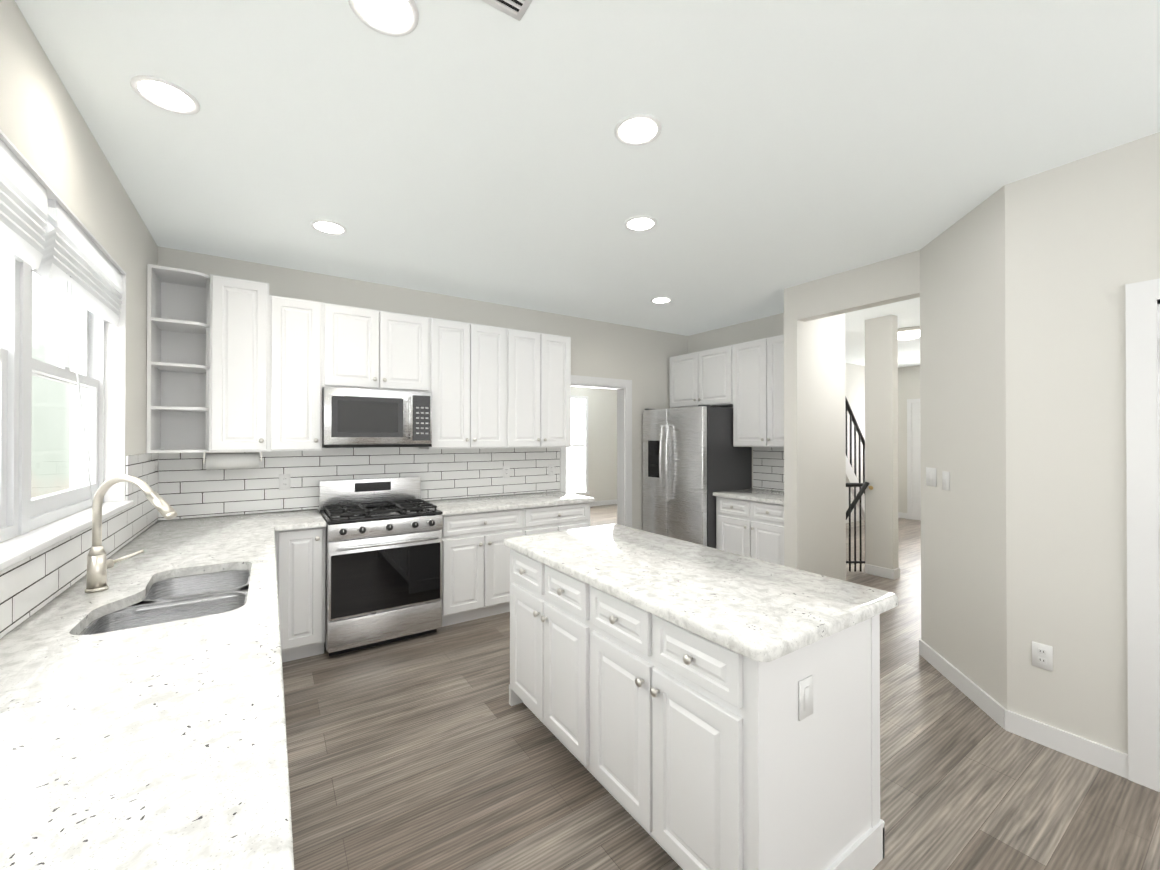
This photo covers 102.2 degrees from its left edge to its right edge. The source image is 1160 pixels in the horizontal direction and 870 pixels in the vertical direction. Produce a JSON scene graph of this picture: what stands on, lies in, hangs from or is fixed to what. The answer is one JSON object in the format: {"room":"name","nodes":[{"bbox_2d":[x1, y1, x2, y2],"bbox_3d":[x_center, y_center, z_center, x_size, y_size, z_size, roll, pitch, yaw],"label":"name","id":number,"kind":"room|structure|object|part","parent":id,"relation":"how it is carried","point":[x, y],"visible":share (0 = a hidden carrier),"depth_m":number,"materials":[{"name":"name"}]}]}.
{"room":"kitchen","nodes":[
{"label":"kitchen","id":0,"kind":"room"},
{"bbox_2d":[0,0,157,638],"bbox_3d":[-2.348,0.108,2.231,0.200,2.740,10.220,0,0,-34],"label":"wall","id":1,"kind":"structure","parent":0,"point":[45,129],"depth_m":1.86,"materials":[{"name":"white paint"}]},
{"bbox_2d":[0,129,125,541],"bbox_3d":[-1.628,-0.257,1.174,0.172,1.180,2.900,0,0,-34],"label":"window frames","id":2,"kind":"structure","parent":1,"relation":"in","point":[22,511],"depth_m":1.84,"materials":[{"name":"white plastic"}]},
{"bbox_2d":[0,138,122,503],"bbox_3d":[-1.573,-0.283,1.211,0.103,1.120,2.876,0,0,-34],"label":"shades","id":3,"kind":"object","parent":2,"relation":"attached to","point":[67,256],"visible":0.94,"depth_m":1.69,"materials":[{"name":"white fabric"}]},
{"bbox_2d":[0,500,133,570],"bbox_3d":[-1.572,0.347,1.208,0.109,0.026,2.898,0,0,-34],"label":"window sill","id":4,"kind":"structure","parent":1,"relation":"attached to","point":[13,551],"depth_m":1.59,"materials":[{"name":"white paint"}]},
{"bbox_2d":[0,491,157,637],"bbox_3d":[-1.526,0.458,1.183,0.008,0.197,4.610,0,0,-34],"label":"backsplash","id":5,"kind":"structure","parent":1,"relation":"attached to","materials":[{"name":"white tile"}]},
{"bbox_2d":[125,453,157,501],"bbox_3d":[-2.578,0.239,2.768,0.008,0.257,0.808,0,0,-34],"label":"backsplash","id":6,"kind":"structure","parent":1,"relation":"attached to","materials":[{"name":"white tile"}]},
{"bbox_2d":[318,447,418,510],"bbox_3d":[-1.709,0.353,3.835,0.762,0.535,0.008,0,0,-34],"label":"backsplash","id":7,"kind":"structure","parent":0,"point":[367,462],"depth_m":3.82,"materials":[{"name":"tile"}]},
{"bbox_2d":[158,246,864,529],"bbox_3d":[1.454,0.126,6.015,10.320,2.740,0.120,0,0,-34],"label":"wall","id":8,"kind":"structure","parent":0,"point":[639,357],"depth_m":4.92,"materials":[{"name":"white paint"}]},
{"bbox_2d":[200,273,271,455],"bbox_3d":[-2.347,-0.462,3.222,0.346,1.150,0.331,0,0,-34],"label":"upper cabinet","id":9,"kind":"object","parent":8,"relation":"attached to","point":[236,313],"depth_m":3.10,"materials":[{"name":"white paint"}]},
{"bbox_2d":[146,264,209,452],"bbox_3d":[-2.592,-0.463,3.058,0.299,1.150,0.332,0,0,-34],"label":"shelf","id":10,"kind":"object","parent":9,"relation":"attached to","point":[178,300],"depth_m":3.13,"materials":[{"name":"white paint"}]},
{"bbox_2d":[158,451,317,519],"bbox_3d":[-2.413,0.341,3.368,0.929,0.454,0.008,0,0,-34],"label":"backsplash","id":11,"kind":"structure","parent":8,"relation":"attached to","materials":[{"name":"white tile"}]},
{"bbox_2d":[272,295,323,451],"bbox_3d":[-2.069,-0.421,3.406,0.320,1.070,0.331,0,0,-34],"label":"upper cabinet","id":12,"kind":"object","parent":8,"relation":"attached to","point":[297,324],"depth_m":3.27,"materials":[{"name":"white paint"}]},
{"bbox_2d":[324,303,431,391],"bbox_3d":[-1.620,-0.650,3.705,0.760,0.610,0.331,0,0,-34],"label":"upper cabinet","id":13,"kind":"object","parent":8,"relation":"attached to","point":[364,348],"depth_m":3.56,"materials":[{"name":"white paint"}]},
{"bbox_2d":[322,387,431,447],"bbox_3d":[-1.580,-0.123,3.643,0.752,0.432,0.437,0,0,-34],"label":"over-the-range microwave","id":14,"kind":"object","parent":13,"relation":"attached to","point":[356,418],"visible":1,"depth_m":3.48,"materials":[{"name":"grey metal"}]},
{"bbox_2d":[416,318,507,451],"bbox_3d":[-1.020,-0.418,4.103,0.680,1.070,0.331,0,0,-34],"label":"upper cabinet","id":15,"kind":"object","parent":8,"relation":"attached to","point":[470,360],"depth_m":3.97,"materials":[{"name":"white paint"}]},
{"bbox_2d":[419,447,559,500],"bbox_3d":[-0.801,0.346,4.439,1.419,0.454,0.008,0,0,-34],"label":"backsplash","id":16,"kind":"structure","parent":8,"relation":"attached to","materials":[{"name":"white tile"}]},
{"bbox_2d":[508,328,570,447],"bbox_3d":[-0.453,-0.416,4.479,0.680,1.070,0.331,0,0,-34],"label":"upper cabinet","id":17,"kind":"object","parent":8,"relation":"attached to","point":[539,364],"depth_m":4.33,"materials":[{"name":"white paint"}]},
{"bbox_2d":[560,375,631,527],"bbox_3d":[0.159,0.432,5.148,0.955,2.120,0.141,0,0,-34],"label":"door frame","id":18,"kind":"structure","parent":8,"relation":"attached to","point":[623,387],"depth_m":5.32,"materials":[{"name":"white paint"}]},
{"bbox_2d":[15,0,1159,367],"bbox_3d":[1.951,-1.298,5.092,10.520,0.100,10.220,0,0,-34],"label":"ceiling","id":19,"kind":"structure","parent":0,"point":[469,150],"depth_m":1.94,"materials":[{"name":"white paint"}]},
{"bbox_2d":[130,75,199,114],"bbox_3d":[-1.539,-1.260,1.742,0.196,0.008,0.196,0,0,-34],"label":"recessed light","id":20,"kind":"object","parent":19,"relation":"in","point":[166,95],"visible":1,"depth_m":1.73,"materials":[{"name":"white paint"}]},
{"bbox_2d":[310,220,346,234],"bbox_3d":[-1.520,-1.254,2.835,0.196,0.008,0.196,0,0,-34],"label":"recessed light","id":21,"kind":"object","parent":19,"relation":"in","point":[328,227],"visible":0.98,"depth_m":2.83,"materials":[{"name":"white paint"}]},
{"bbox_2d":[348,0,418,36],"bbox_3d":[-0.580,-1.261,1.383,0.196,0.008,0.196,0,0,-34],"label":"recessed light","id":22,"kind":"object","parent":19,"relation":"in","point":[396,18],"visible":1,"depth_m":1.41,"materials":[{"name":"white paint"}]},
{"bbox_2d":[481,0,532,20],"bbox_3d":[-0.175,-1.260,1.230,0.205,0.012,0.338,0,0,-34],"label":"ceiling vent","id":23,"kind":"object","parent":19,"relation":"in","point":[516,9],"visible":1,"depth_m":1.37,"materials":[{"name":"white metal"}]},
{"bbox_2d":[614,114,661,145],"bbox_3d":[0.240,-1.259,1.939,0.196,0.008,0.196,0,0,-34],"label":"recessed light","id":24,"kind":"object","parent":19,"relation":"in","point":[637,129],"visible":1,"depth_m":1.93,"materials":[{"name":"white paint"}]},
{"bbox_2d":[624,216,656,231],"bbox_3d":[0.360,-1.255,2.787,0.196,0.008,0.196,0,0,-34],"label":"recessed light","id":25,"kind":"object","parent":19,"relation":"in","point":[640,223],"visible":1,"depth_m":2.78,"materials":[{"name":"white paint"}]},
{"bbox_2d":[651,297,671,303],"bbox_3d":[0.754,-1.247,4.345,0.196,0.008,0.196,0,0,-34],"label":"recessed light","id":26,"kind":"object","parent":19,"relation":"in","point":[660,300],"visible":0.98,"depth_m":4.35,"materials":[{"name":"white paint"}]},
{"bbox_2d":[898,326,919,339],"bbox_3d":[3.886,-1.188,5.543,0.340,0.114,0.340,0,0,-34],"label":"light","id":27,"kind":"object","parent":19,"relation":"attached to","point":[907,333],"visible":0.81,"depth_m":5.44,"materials":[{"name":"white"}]},
{"bbox_2d":[571,387,616,500],"bbox_3d":[-0.759,0.142,9.347,10.320,2.740,0.120,0,0,-34],"label":"wall","id":28,"kind":"structure","parent":0,"point":[602,403],"depth_m":10.09,"materials":[{"name":"white paint"}]},
{"bbox_2d":[566,395,589,494],"bbox_3d":[-0.273,0.219,9.573,1.110,2.070,0.040,0,0,-34],"label":"dining room window","id":29,"kind":"structure","parent":28,"relation":"in","point":[577,467],"depth_m":9.75,"materials":[{"name":"white glass"}]},
{"bbox_2d":[590,499,616,506],"bbox_3d":[-0.722,1.462,9.285,10.320,0.100,0.013,0,0,-34],"label":"baseboard","id":30,"kind":"structure","parent":28,"relation":"attached to","point":[606,502],"depth_m":10.09,"materials":[{"name":"white paint"}]},
{"bbox_2d":[282,504,1159,869],"bbox_3d":[1.951,1.542,5.078,10.520,0.100,10.220,0,0,-34],"label":"floor","id":31,"kind":"structure","parent":0,"point":[434,750],"depth_m":2.01,"materials":[{"name":"wood"}]},
{"bbox_2d":[0,508,325,869],"bbox_3d":[-1.142,0.577,1.443,0.933,0.035,4.617,0,0,-34],"label":"countertop","id":32,"kind":"structure","parent":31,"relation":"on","point":[157,744],"depth_m":0.93,"materials":[{"name":"white stone"}]},
{"bbox_2d":[76,472,179,591],"bbox_3d":[-1.620,0.352,1.697,0.273,0.417,0.252,0,0,-34],"label":"faucet","id":33,"kind":"object","parent":32,"relation":"on","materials":[{"name":"silver metal"}]},
{"bbox_2d":[88,568,243,631],"bbox_3d":[-1.446,0.700,1.693,0.414,0.233,0.734,0,0,-34],"label":"sink","id":34,"kind":"object","parent":32,"relation":"in","point":[185,593],"depth_m":1.74,"materials":[{"name":"silver metal"}]},
{"bbox_2d":[319,476,442,655],"bbox_3d":[-1.503,0.917,3.522,0.754,1.135,0.736,0,0,-34],"label":"range","id":35,"kind":"object","parent":31,"relation":"on","point":[383,573],"visible":1,"depth_m":3.29,"materials":[{"name":"silver metal"}]},
{"bbox_2d":[441,508,527,626],"bbox_3d":[-0.931,1.046,3.982,0.697,0.880,0.619,0,0,-34],"label":"base cabinet","id":36,"kind":"object","parent":31,"relation":"on","point":[475,557],"depth_m":3.70,"materials":[{"name":"white paint"}]},
{"bbox_2d":[421,492,594,515],"bbox_3d":[-0.629,0.590,4.163,1.396,0.035,0.652,0,0,-34],"label":"countertop","id":37,"kind":"structure","parent":36,"relation":"on","point":[462,504],"depth_m":4.03,"materials":[{"name":"white stone"}]},
{"bbox_2d":[528,504,589,534],"bbox_3d":[-0.354,1.048,4.365,0.688,0.880,0.619,0,0,-34],"label":"base cabinet","id":38,"kind":"object","parent":31,"relation":"on","point":[560,517],"depth_m":4.11,"materials":[{"name":"white paint"}]},
{"bbox_2d":[504,544,883,869],"bbox_3d":[0.316,1.038,2.095,0.742,0.880,1.589,0,0,-34],"label":"kitchen island","id":39,"kind":"object","parent":31,"relation":"on","point":[691,706],"depth_m":1.52,"materials":[{"name":"white paint"}]},
{"bbox_2d":[504,524,897,667],"bbox_3d":[0.351,0.580,2.106,0.790,0.036,1.630,0,0,-34],"label":"island countertop","id":40,"kind":"structure","parent":39,"relation":"on","point":[770,611],"depth_m":1.72,"materials":[{"name":"white stone"}]},
{"bbox_2d":[799,675,812,720],"bbox_3d":[0.671,0.780,1.388,0.072,0.116,0.008,0,0,-34],"label":"outlet","id":41,"kind":"object","parent":39,"relation":"attached to","point":[805,681],"depth_m":1.38,"materials":[{"name":"white plastic"}]},
{"bbox_2d":[643,405,751,548],"bbox_3d":[1.264,0.595,5.227,0.846,1.795,0.904,0,0,-34],"label":"fridge","id":42,"kind":"object","parent":31,"relation":"on","point":[694,459],"visible":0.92,"depth_m":4.89,"materials":[{"name":"grey metal"}]},
{"bbox_2d":[716,496,783,565],"bbox_3d":[1.847,1.049,4.566,0.619,0.880,0.808,0,0,-34],"label":"base cabinet","id":43,"kind":"object","parent":31,"relation":"on","point":[749,528],"depth_m":4.39,"materials":[{"name":"white paint"}]},
{"bbox_2d":[713,488,783,503],"bbox_3d":[1.832,0.592,4.559,0.652,0.035,0.812,0,0,-34],"label":"countertop","id":44,"kind":"structure","parent":43,"relation":"on","point":[766,496],"depth_m":4.52,"materials":[{"name":"white stone"}]},
{"bbox_2d":[688,314,779,489],"bbox_3d":[1.926,0.122,5.123,0.120,2.740,1.890,0,0,-34],"label":"wall","id":45,"kind":"structure","parent":0,"point":[769,326],"depth_m":5.26,"materials":[{"name":"white paint"}]},
{"bbox_2d":[670,345,731,407],"bbox_3d":[1.476,-0.634,5.379,0.347,0.625,0.932,0,0,-34],"label":"upper cabinet","id":46,"kind":"object","parent":45,"relation":"attached to","point":[704,377],"depth_m":5.23,"materials":[{"name":"white paint"}]},
{"bbox_2d":[728,334,783,447],"bbox_3d":[1.959,-0.415,4.651,0.347,1.070,0.813,0,0,-34],"label":"upper cabinet","id":47,"kind":"object","parent":45,"relation":"attached to","point":[757,404],"depth_m":4.63,"materials":[{"name":"white paint"}]},
{"bbox_2d":[753,447,783,490],"bbox_3d":[2.104,0.347,4.736,0.008,0.454,0.809,0,0,-34],"label":"backsplash","id":48,"kind":"structure","parent":45,"relation":"attached to","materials":[{"name":"white tile"}]},
{"bbox_2d":[780,250,919,580],"bbox_3d":[2.079,0.115,3.627,0.120,2.740,1.010,0,0,-34],"label":"wall","id":49,"kind":"structure","parent":0,"point":[809,323],"depth_m":4.00,"materials":[{"name":"white paint"}]},
{"bbox_2d":[865,315,902,568],"bbox_3d":[3.213,0.121,4.993,0.120,2.740,0.270,0,0,-34],"label":"wall","id":50,"kind":"structure","parent":0,"point":[891,387],"depth_m":4.94,"materials":[{"name":"white paint"}]},
{"bbox_2d":[845,396,864,478],"bbox_3d":[4.121,0.227,7.113,1.918,3.275,0.080,0,0,-34],"label":"stair railing","id":51,"kind":"object","parent":50,"relation":"attached to","point":[850,473],"depth_m":7.12,"materials":[{"name":"black paint"}]},
{"bbox_3d":[4.121,0.227,7.113,1.918,3.276,0.080,0,0,-34],"label":"railing","id":52,"kind":"part","parent":51,"relation":"part of","materials":[{"name":"black metal"}]},
{"bbox_2d":[846,479,872,571],"bbox_3d":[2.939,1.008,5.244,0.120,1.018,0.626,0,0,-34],"label":"stair railing","id":53,"kind":"object","parent":50,"relation":"attached to","point":[866,484],"depth_m":5.11,"materials":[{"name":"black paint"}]},
{"bbox_3d":[2.933,1.008,5.240,0.076,1.018,0.626,0,0,-34],"label":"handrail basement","id":54,"kind":"part","parent":53,"relation":"part of","materials":[{"name":"black paint"}]},
{"bbox_2d":[865,564,897,579],"bbox_3d":[3.173,1.441,4.953,0.043,0.100,0.283,0,0,-34],"label":"baseboard","id":55,"kind":"structure","parent":50,"relation":"attached to","point":[869,569],"depth_m":4.92,"materials":[{"name":"white paint"}]},
{"bbox_2d":[899,365,919,512],"bbox_3d":[5.437,0.142,9.236,0.120,2.740,6.880,0,0,-34],"label":"wall","id":56,"kind":"structure","parent":0,"point":[909,377],"depth_m":8.46,"materials":[{"name":"white paint"}]},
{"bbox_2d":[898,512,920,520],"bbox_3d":[6.449,1.454,7.585,0.013,0.100,2.780,0,0,-34],"label":"baseboard","id":57,"kind":"structure","parent":56,"relation":"attached to","point":[900,515],"depth_m":8.43,"materials":[{"name":"white paint"}]},
{"bbox_2d":[907,399,919,518],"bbox_3d":[6.181,0.431,7.986,0.020,2.150,1.050,0,0,-34],"label":"door frame","id":58,"kind":"structure","parent":56,"relation":"attached to","point":[909,457],"depth_m":8.39,"materials":[{"name":"white paint"}]},
{"bbox_2d":[912,403,920,514],"bbox_3d":[6.152,0.463,7.967,0.088,2.066,0.902,0,0,-34],"label":"front door","id":59,"kind":"structure","parent":56,"relation":"in","point":[916,477],"depth_m":8.31,"materials":[{"name":"white paint"}]},
{"bbox_2d":[920,192,999,703],"bbox_3d":[2.338,0.111,2.839,0.560,2.740,0.590,0,0,-34],"label":"wall","id":60,"kind":"structure","parent":0,"point":[960,267],"depth_m":2.70,"materials":[{"name":"white paint"}]},
{"bbox_2d":[926,467,935,486],"bbox_3d":[2.276,0.271,3.037,0.008,0.118,0.118,0,0,11],"label":"light switch","id":61,"kind":"object","parent":60,"relation":"attached to","point":[930,472],"depth_m":3.03,"materials":[{"name":"white plastic"}]},
{"bbox_2d":[942,471,949,490],"bbox_3d":[2.242,0.281,2.870,0.008,0.116,0.072,0,0,11],"label":"light switch","id":62,"kind":"object","parent":60,"relation":"attached to","point":[945,475],"depth_m":2.86,"materials":[{"name":"white plastic"}]},
{"bbox_2d":[1000,132,1159,753],"bbox_3d":[2.948,0.103,1.252,0.120,2.740,2.730,0,0,-34],"label":"wall","id":63,"kind":"structure","parent":0,"point":[1024,282],"depth_m":2.17,"materials":[{"name":"white paint"}]},
{"bbox_2d":[919,639,1127,778],"bbox_3d":[2.328,1.430,2.592,0.602,0.100,0.999,0,0,-34],"label":"baseboard","id":64,"kind":"structure","parent":63,"relation":"attached to","point":[1114,761],"depth_m":2.26,"materials":[{"name":"white paint"}]},
{"bbox_2d":[1032,641,1052,670],"bbox_3d":[2.211,1.058,2.240,0.008,0.116,0.072,0,0,-34],"label":"outlet","id":65,"kind":"object","parent":63,"relation":"attached to","point":[1042,655],"depth_m":2.24,"materials":[{"name":"white plastic"}]},
{"bbox_2d":[1126,278,1159,791],"bbox_3d":[2.680,0.413,1.636,0.138,2.125,0.990,0,0,-34],"label":"door frame","id":66,"kind":"structure","parent":63,"relation":"attached to","point":[1143,438],"depth_m":1.97,"materials":[{"name":"white paint"}]},
{"label":"outside","id":67,"kind":"structure","parent":0,"visible":0},
{"bbox_2d":[31,267,70,497],"bbox_3d":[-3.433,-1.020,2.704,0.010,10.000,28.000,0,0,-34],"label":"window glass","id":68,"kind":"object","parent":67,"point":[46,337],"depth_m":3.49,"materials":[{"name":"glass"}]}
]}

